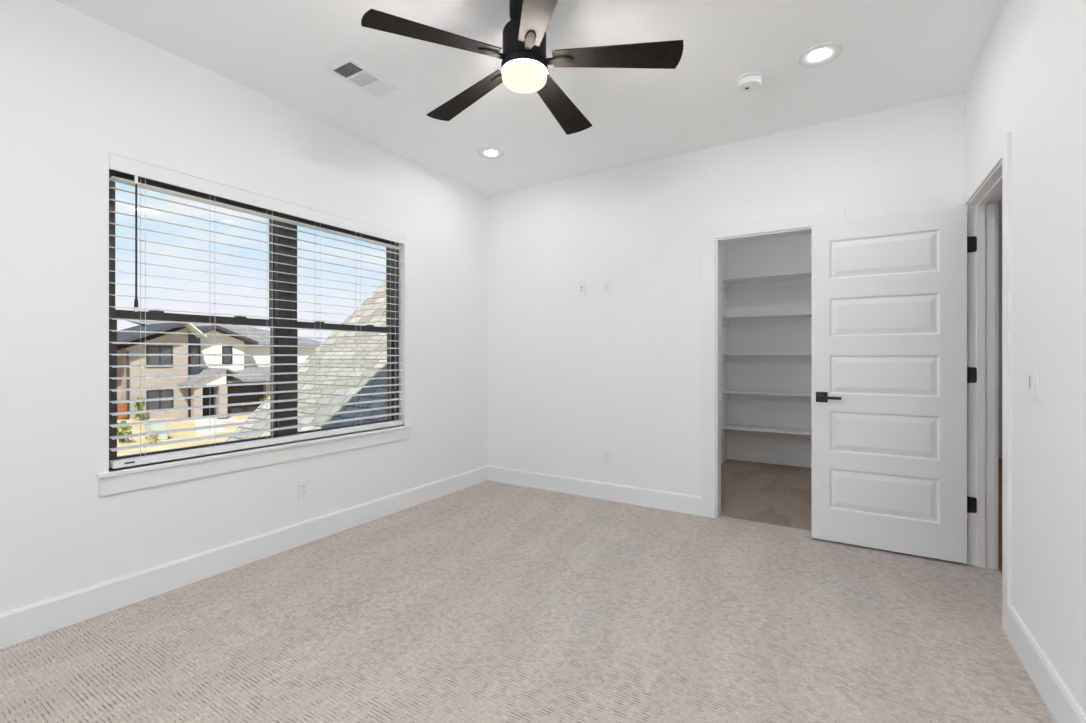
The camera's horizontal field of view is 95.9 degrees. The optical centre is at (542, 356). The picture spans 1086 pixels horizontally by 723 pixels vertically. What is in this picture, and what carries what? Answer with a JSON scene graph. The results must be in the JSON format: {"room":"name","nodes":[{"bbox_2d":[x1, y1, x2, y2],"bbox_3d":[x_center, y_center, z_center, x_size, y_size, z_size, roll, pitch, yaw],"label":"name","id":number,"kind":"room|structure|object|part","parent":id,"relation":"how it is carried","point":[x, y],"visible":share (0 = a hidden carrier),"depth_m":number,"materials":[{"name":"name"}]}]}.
{"room":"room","nodes":[
{"label":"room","id":0,"kind":"room"},
{"bbox_2d":[0,0,487,612],"bbox_3d":[-1.658,-0.184,3.061,0.165,2.743,4.271,0,0,32],"label":"wall","id":1,"kind":"structure","parent":0,"point":[77,89],"depth_m":2.37,"materials":[{"name":"white paint"}]},
{"bbox_2d":[109,169,289,468],"bbox_3d":[-1.886,-0.210,2.748,0.085,1.495,0.925,0,0,32],"label":"window","id":2,"kind":"structure","parent":1,"relation":"in","point":[279,304],"depth_m":2.96,"materials":[{"name":"black metal"}]},
{"bbox_3d":[-1.914,-0.549,2.744,0.033,0.717,0.797,0,0,32],"label":"sash","id":3,"kind":"part","parent":2,"relation":"part of","materials":[{"name":"clear glass"}]},
{"bbox_3d":[-1.885,0.138,2.726,0.031,0.738,0.797,0,0,32],"label":"sash","id":4,"kind":"part","parent":2,"relation":"part of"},
{"bbox_2d":[109,153,404,468],"bbox_3d":[-1.582,-0.213,3.082,0.070,1.488,1.810,0,0,32],"label":"window blind","id":5,"kind":"object","parent":2,"relation":"attached to","point":[117,163],"visible":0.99,"depth_m":2.76,"materials":[{"name":"white paint"}]},
{"bbox_3d":[-1.988,-0.206,2.435,0.058,1.407,0.002,0,0,32],"label":"ladder cord","id":6,"kind":"part","parent":5,"relation":"part of","materials":[{"name":"white fabric"}]},
{"bbox_3d":[-1.586,0.513,3.086,0.052,0.036,1.780,0,0,32],"label":"rail","id":7,"kind":"part","parent":5,"relation":"part of","materials":[{"name":"white plastic"}]},
{"bbox_2d":[0,465,488,648],"bbox_3d":[-1.586,1.117,3.005,0.016,0.140,4.051,0,0,32],"label":"baseboard","id":8,"kind":"structure","parent":1,"relation":"attached to","point":[24,623],"depth_m":2.59,"materials":[{"name":"white paint"}]},
{"bbox_2d":[96,425,411,477],"bbox_3d":[-1.572,0.547,3.076,0.098,0.020,1.904,0,0,32],"label":"window sill","id":9,"kind":"structure","parent":1,"relation":"attached to","point":[190,460],"depth_m":2.76,"materials":[{"name":"white paint"}]},
{"bbox_2d":[99,428,409,495],"bbox_3d":[-1.550,0.600,3.063,0.016,0.085,1.890,0,0,32],"label":"apron","id":10,"kind":"object","parent":1,"relation":"attached to","point":[145,479],"visible":0.9,"depth_m":2.75,"materials":[{"name":"white paint"}]},
{"bbox_2d":[298,479,308,499],"bbox_3d":[-1.522,0.842,3.117,0.008,0.118,0.072,0,0,32],"label":"wall outlet","id":11,"kind":"object","parent":1,"relation":"attached to","point":[303,486],"visible":1,"depth_m":3.11,"materials":[{"name":"white plastic"}]},
{"bbox_2d":[290,215,398,434],"bbox_3d":[-1.410,-0.210,3.520,0.085,1.495,0.889,0,0,32],"label":"window","id":12,"kind":"structure","parent":1,"relation":"in","point":[293,234],"depth_m":3.60,"materials":[{"name":"black metal"}]},
{"bbox_3d":[-1.428,-0.549,3.531,0.033,0.717,0.797,0,0,32],"label":"sash","id":13,"kind":"part","parent":12,"relation":"part of","materials":[{"name":"clear glass"}]},
{"bbox_3d":[-1.399,0.138,3.513,0.031,0.738,0.797,0,0,32],"label":"sash","id":14,"kind":"part","parent":12,"relation":"part of","materials":[{"name":"clear glass"}]},
{"bbox_2d":[224,281,386,441],"bbox_3d":[-2.104,0.900,9.108,6.860,6.973,5.100,0,0,32],"label":"shingled roof","id":15,"kind":"structure","parent":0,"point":[361,312],"depth_m":9.48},
{"bbox_2d":[0,458,1055,722],"bbox_3d":[1.676,1.247,3.372,5.385,0.120,8.300,0,0,32],"label":"floor","id":16,"kind":"structure","parent":0,"point":[488,601],"depth_m":2.12,"materials":[{"name":"beige carpet"}]},
{"bbox_2d":[55,0,1005,223],"bbox_3d":[1.661,-1.656,3.381,5.520,0.200,8.500,0,0,32],"label":"ceiling","id":17,"kind":"structure","parent":0,"point":[895,53],"depth_m":2.62,"materials":[{"name":"white paint"}]},
{"bbox_2d":[325,57,399,97],"bbox_3d":[-1.000,-1.552,2.736,0.202,0.008,0.346,0,0,32],"label":"ceiling vent","id":18,"kind":"object","parent":17,"relation":"in","point":[347,69],"visible":1,"depth_m":2.72,"materials":[{"name":"white plastic"}]},
{"bbox_2d":[477,147,504,158],"bbox_3d":[-0.397,-1.552,3.738,0.208,0.008,0.208,0,0,32],"label":"recessed light","id":19,"kind":"object","parent":17,"relation":"in","point":[487,152],"visible":1,"depth_m":3.73,"materials":[{"name":"white plastic"}]},
{"bbox_2d":[361,0,683,134],"bbox_3d":[-0.070,-1.359,2.118,1.259,0.395,1.237,0,0,32],"label":"ceiling fan","id":20,"kind":"object","parent":17,"relation":"hanging from","point":[524,64],"visible":1,"depth_m":2.02,"materials":[{"name":"black wood"}]},
{"bbox_3d":[-0.414,-1.244,1.888,0.533,0.051,0.143,0,0,-25],"label":"blade","id":21,"kind":"part","parent":20,"relation":"part of","materials":[{"name":"black wood"}]},
{"bbox_3d":[-0.369,-1.244,2.342,0.143,0.051,0.533,0,0,-43],"label":"blade","id":22,"kind":"part","parent":20,"relation":"part of","materials":[{"name":"black wood"}]},
{"bbox_3d":[-0.079,-1.181,2.084,0.191,0.040,0.191,0,0,32],"label":"lamp shade","id":23,"kind":"part","parent":20,"relation":"part of","materials":[{"name":"white glass"}]},
{"bbox_3d":[0.004,-1.244,1.706,0.143,0.051,0.533,0,0,-7],"label":"blade","id":24,"kind":"part","parent":20,"relation":"part of","materials":[{"name":"brown wood"}]},
{"bbox_3d":[0.076,-1.244,2.440,0.143,0.051,0.533,0,0,29],"label":"blade","id":25,"kind":"part","parent":20,"relation":"part of","materials":[{"name":"black wood"}]},
{"bbox_3d":[0.307,-1.244,2.047,0.533,0.051,0.143,0,0,11],"label":"blade","id":26,"kind":"part","parent":20,"relation":"part of","materials":[{"name":"black wood"}]},
{"bbox_2d":[736,71,761,91],"bbox_3d":[1.148,-1.530,2.728,0.132,0.052,0.132,0,0,32],"label":"smoke detector","id":27,"kind":"object","parent":17,"relation":"attached to","point":[750,80],"visible":1,"depth_m":2.69,"materials":[{"name":"white plastic"}]},
{"bbox_2d":[797,42,842,66],"bbox_3d":[1.423,-1.552,2.522,0.208,0.008,0.208,0,0,32],"label":"recessed light","id":28,"kind":"object","parent":17,"relation":"in","point":[823,53],"visible":1,"depth_m":2.52,"materials":[{"name":"white plastic"}]},
{"bbox_2d":[721,243,726,463],"bbox_3d":[1.562,-0.184,4.879,0.120,2.743,2.214,0,0,32],"label":"wall","id":29,"kind":"structure","parent":0,"point":[723,245],"depth_m":5.54,"materials":[{"name":"white paint"}]},
{"bbox_2d":[488,92,964,496],"bbox_3d":[1.004,-0.184,3.855,3.535,2.743,0.115,0,0,32],"label":"wall","id":30,"kind":"structure","parent":0,"point":[572,377],"depth_m":3.93,"materials":[{"name":"white paint"}]},
{"bbox_2d":[578,282,585,295],"bbox_3d":[0.332,-0.583,4.197,0.074,0.120,0.008,0,0,32],"label":"wall plate","id":31,"kind":"object","parent":30,"relation":"attached to","point":[581,285],"visible":1,"depth_m":4.19,"materials":[{"name":"white plastic"}]},
{"bbox_2d":[488,466,700,515],"bbox_3d":[0.332,1.117,4.192,2.005,0.140,0.016,0,0,32],"label":"baseboard","id":32,"kind":"structure","parent":30,"relation":"attached to","point":[677,502],"depth_m":4.09,"materials":[{"name":"white paint"}]},
{"bbox_2d":[603,280,610,294],"bbox_3d":[0.530,-0.577,4.075,0.074,0.120,0.008,0,0,32],"label":"wall plate","id":33,"kind":"object","parent":30,"relation":"attached to","point":[606,284],"visible":1,"depth_m":4.07,"materials":[{"name":"white plastic"}]},
{"bbox_2d":[603,449,610,463],"bbox_3d":[0.528,0.828,4.076,0.072,0.118,0.008,0,0,32],"label":"wall outlet","id":34,"kind":"object","parent":30,"relation":"attached to","point":[606,453],"visible":1,"depth_m":4.07,"materials":[{"name":"white plastic"}]},
{"bbox_2d":[701,208,844,517],"bbox_3d":[1.605,0.110,3.475,0.914,2.155,0.135,0,0,32],"label":"door frame","id":35,"kind":"structure","parent":30,"relation":"attached to","point":[709,234],"depth_m":3.62,"materials":[{"name":"white paint"}]},
{"bbox_2d":[727,233,811,454],"bbox_3d":[2.880,-0.184,5.311,1.670,2.743,0.095,0,0,32],"label":"wall","id":36,"kind":"structure","parent":0,"point":[791,253],"depth_m":5.46,"materials":[{"name":"white paint"}]},
{"bbox_2d":[721,271,811,290],"bbox_3d":[2.770,-0.824,5.134,1.667,0.105,0.319,0,0,32],"label":"closet shelf","id":37,"kind":"object","parent":36,"relation":"attached to","point":[803,278],"visible":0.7,"depth_m":5.39,"materials":[{"name":"white paint"}]},
{"bbox_2d":[721,312,811,326],"bbox_3d":[2.770,-0.402,5.134,1.667,0.105,0.319,0,0,32],"label":"closet shelf","id":38,"kind":"object","parent":36,"relation":"attached to","point":[785,318],"visible":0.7,"depth_m":5.40,"materials":[{"name":"white paint"}]},
{"bbox_2d":[721,353,811,362],"bbox_3d":[2.770,0.013,5.134,1.667,0.105,0.319,0,0,32],"label":"closet shelf","id":39,"kind":"object","parent":36,"relation":"attached to","point":[733,357],"visible":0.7,"depth_m":5.41,"materials":[{"name":"white paint"}]},
{"bbox_2d":[721,424,811,438],"bbox_3d":[2.770,0.830,5.134,1.667,0.105,0.319,0,0,32],"label":"closet shelf","id":40,"kind":"object","parent":36,"relation":"attached to","point":[733,428],"visible":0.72,"depth_m":5.36,"materials":[{"name":"white paint"}]},
{"bbox_2d":[721,390,811,401],"bbox_3d":[2.770,0.433,5.134,1.667,0.105,0.319,0,0,32],"label":"closet shelf","id":41,"kind":"object","parent":36,"relation":"attached to","point":[733,394],"visible":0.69,"depth_m":5.41,"materials":[{"name":"white paint"}]},
{"bbox_2d":[727,447,811,467],"bbox_3d":[2.851,1.117,5.264,1.670,0.140,0.016,0,0,32],"label":"baseboard","id":42,"kind":"structure","parent":36,"relation":"attached to","point":[742,454],"depth_m":5.45,"materials":[{"name":"white paint"}]},
{"bbox_2d":[998,224,1001,445],"bbox_3d":[5.350,-0.184,5.807,1.585,2.743,0.100,0,0,32],"label":"wall","id":43,"kind":"structure","parent":0,"point":[999,225],"depth_m":5.74,"materials":[{"name":"white paint"}]},
{"bbox_2d":[998,446,1001,458],"bbox_3d":[5.277,1.117,5.784,1.485,0.140,0.016,0,0,32],"label":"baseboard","id":44,"kind":"structure","parent":43,"relation":"attached to","point":[999,447],"depth_m":5.73,"materials":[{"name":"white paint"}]},
{"bbox_2d":[965,0,1085,713],"bbox_3d":[1.469,-0.184,1.130,0.115,2.743,4.266,0,0,32],"label":"wall","id":45,"kind":"structure","parent":0,"point":[1028,81],"depth_m":1.72,"materials":[{"name":"white paint"}]},
{"bbox_2d":[810,205,976,563],"bbox_3d":[2.097,0.155,2.981,0.832,2.032,0.143,0,0,32],"label":"door","id":46,"kind":"structure","parent":45,"relation":"in","point":[891,374],"depth_m":2.95,"materials":[{"name":"white paint"}]},
{"bbox_3d":[1.789,0.257,3.144,0.066,0.066,0.009,0,0,32],"label":"handle","id":47,"kind":"part","parent":46,"relation":"part of","materials":[{"name":"black metal"}]},
{"bbox_3d":[1.807,0.258,3.082,0.120,0.018,0.012,0,0,32],"label":"lever","id":48,"kind":"part","parent":46,"relation":"part of","materials":[{"name":"black metal"}]},
{"bbox_2d":[962,132,1011,635],"bbox_3d":[2.278,0.117,2.443,0.145,2.140,0.950,0,0,32],"label":"door frame","id":49,"kind":"structure","parent":45,"relation":"attached to","point":[982,207],"depth_m":2.75,"materials":[{"name":"white paint"}]},
{"bbox_2d":[1027,366,1039,399],"bbox_3d":[1.824,0.095,1.826,0.011,0.122,0.122,0,0,32],"label":"light switch","id":50,"kind":"object","parent":45,"relation":"attached to","point":[1033,372],"visible":1,"depth_m":1.80,"materials":[{"name":"white plastic"}]},
{"bbox_2d":[1007,605,1085,722],"bbox_3d":[1.159,1.117,0.751,0.016,0.140,3.095,0,0,32],"label":"baseboard","id":51,"kind":"structure","parent":45,"relation":"attached to","point":[1064,708],"depth_m":1.70,"materials":[{"name":"white paint"}]},
{"label":"outside","id":52,"kind":"structure","parent":0,"visible":0},
{"bbox_2d":[195,415,249,434],"bbox_3d":[-20.145,4.454,32.688,4.981,0.479,11.408,0,0,-36],"label":"driveway","id":53,"kind":"structure","parent":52,"point":[209,421],"depth_m":31.61,"materials":[{"name":"concrete"}]},
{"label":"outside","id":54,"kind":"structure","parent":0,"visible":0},
{"bbox_2d":[117,415,247,455],"bbox_3d":[-34.424,4.019,32.963,86.800,0.968,140.000,0,0,32],"label":"ground","id":55,"kind":"structure","parent":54,"point":[135,429],"depth_m":25.88,"materials":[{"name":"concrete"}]},
{"bbox_2d":[117,403,126,417],"bbox_3d":[-26.565,3.307,30.304,0.070,1.000,1.320,0,0,32],"label":"wooden fence","id":56,"kind":"object","parent":55,"relation":"on","point":[121,407],"visible":0.21,"depth_m":30.66,"materials":[{"name":"brown wood"}]},
{"bbox_2d":[117,420,133,442],"bbox_3d":[-19.167,3.446,22.271,0.820,1.158,0.779,0,0,-27],"label":"shrub","id":57,"kind":"object","parent":55,"relation":"on","point":[124,428],"visible":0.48,"depth_m":22.31,"materials":[{"name":"green plant"}]},
{"bbox_2d":[132,397,147,418],"bbox_3d":[-25.422,3.243,30.951,0.792,1.588,0.877,0,0,-34],"label":"shrub","id":58,"kind":"object","parent":55,"relation":"on","point":[138,403],"visible":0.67,"depth_m":30.87,"materials":[{"name":"green plant"}]},
{"bbox_2d":[144,430,159,443],"bbox_3d":[-17.863,3.744,22.461,0.653,0.854,0.695,0,0,32],"label":"shrub","id":59,"kind":"object","parent":55,"relation":"on","point":[150,436],"visible":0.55,"depth_m":22.42,"materials":[{"name":"green plant"}]},
{"bbox_2d":[144,419,167,439],"bbox_3d":[-19.287,3.648,24.456,0.800,0.980,0.800,0,0,32],"label":"utility box","id":60,"kind":"object","parent":55,"relation":"on","point":[157,426],"visible":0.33,"depth_m":24.30,"materials":[{"name":"green metal"}]},
{"bbox_2d":[117,320,322,418],"bbox_3d":[-25.596,1.068,38.137,9.600,7.419,20.677,0,0,32],"label":"neighbor house","id":61,"kind":"structure","parent":55,"relation":"on","point":[150,326],"depth_m":34.27,"materials":[{"name":"beige brick"}]},
{"bbox_3d":[-25.416,-0.028,32.492,0.030,1.270,1.290,0,0,32],"label":"pane","id":62,"kind":"part","parent":61,"relation":"part of","materials":[{"name":"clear glass"}]},
{"bbox_3d":[-25.409,2.852,32.505,0.030,1.210,1.320,0,0,32],"label":"pane","id":63,"kind":"part","parent":61,"relation":"part of","materials":[{"name":"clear glass"}]},
{"bbox_3d":[-24.650,-0.099,34.688,0.030,1.187,0.519,0,0,32],"label":"pane","id":64,"kind":"part","parent":61,"relation":"part of","materials":[{"name":"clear glass"}]},
{"bbox_3d":[-23.543,3.134,33.321,0.450,2.284,0.511,0,0,32],"label":"porch post","id":65,"kind":"part","parent":61,"relation":"part of","materials":[{"name":"beige brick"}]},
{"bbox_3d":[-22.716,3.134,34.663,0.450,2.284,0.520,0,0,32],"label":"porch post","id":66,"kind":"part","parent":61,"relation":"part of","materials":[{"name":"beige brick"}]},
{"bbox_3d":[-24.069,-0.148,37.346,0.030,1.208,0.555,0,0,32],"label":"pane","id":67,"kind":"part","parent":61,"relation":"part of","materials":[{"name":"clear glass"}]},
{"bbox_3d":[-22.737,3.245,37.821,0.200,2.576,3.112,0,0,32],"label":"garage door","id":68,"kind":"part","parent":61,"relation":"part of","materials":[{"name":"brown wood"}]}
]}

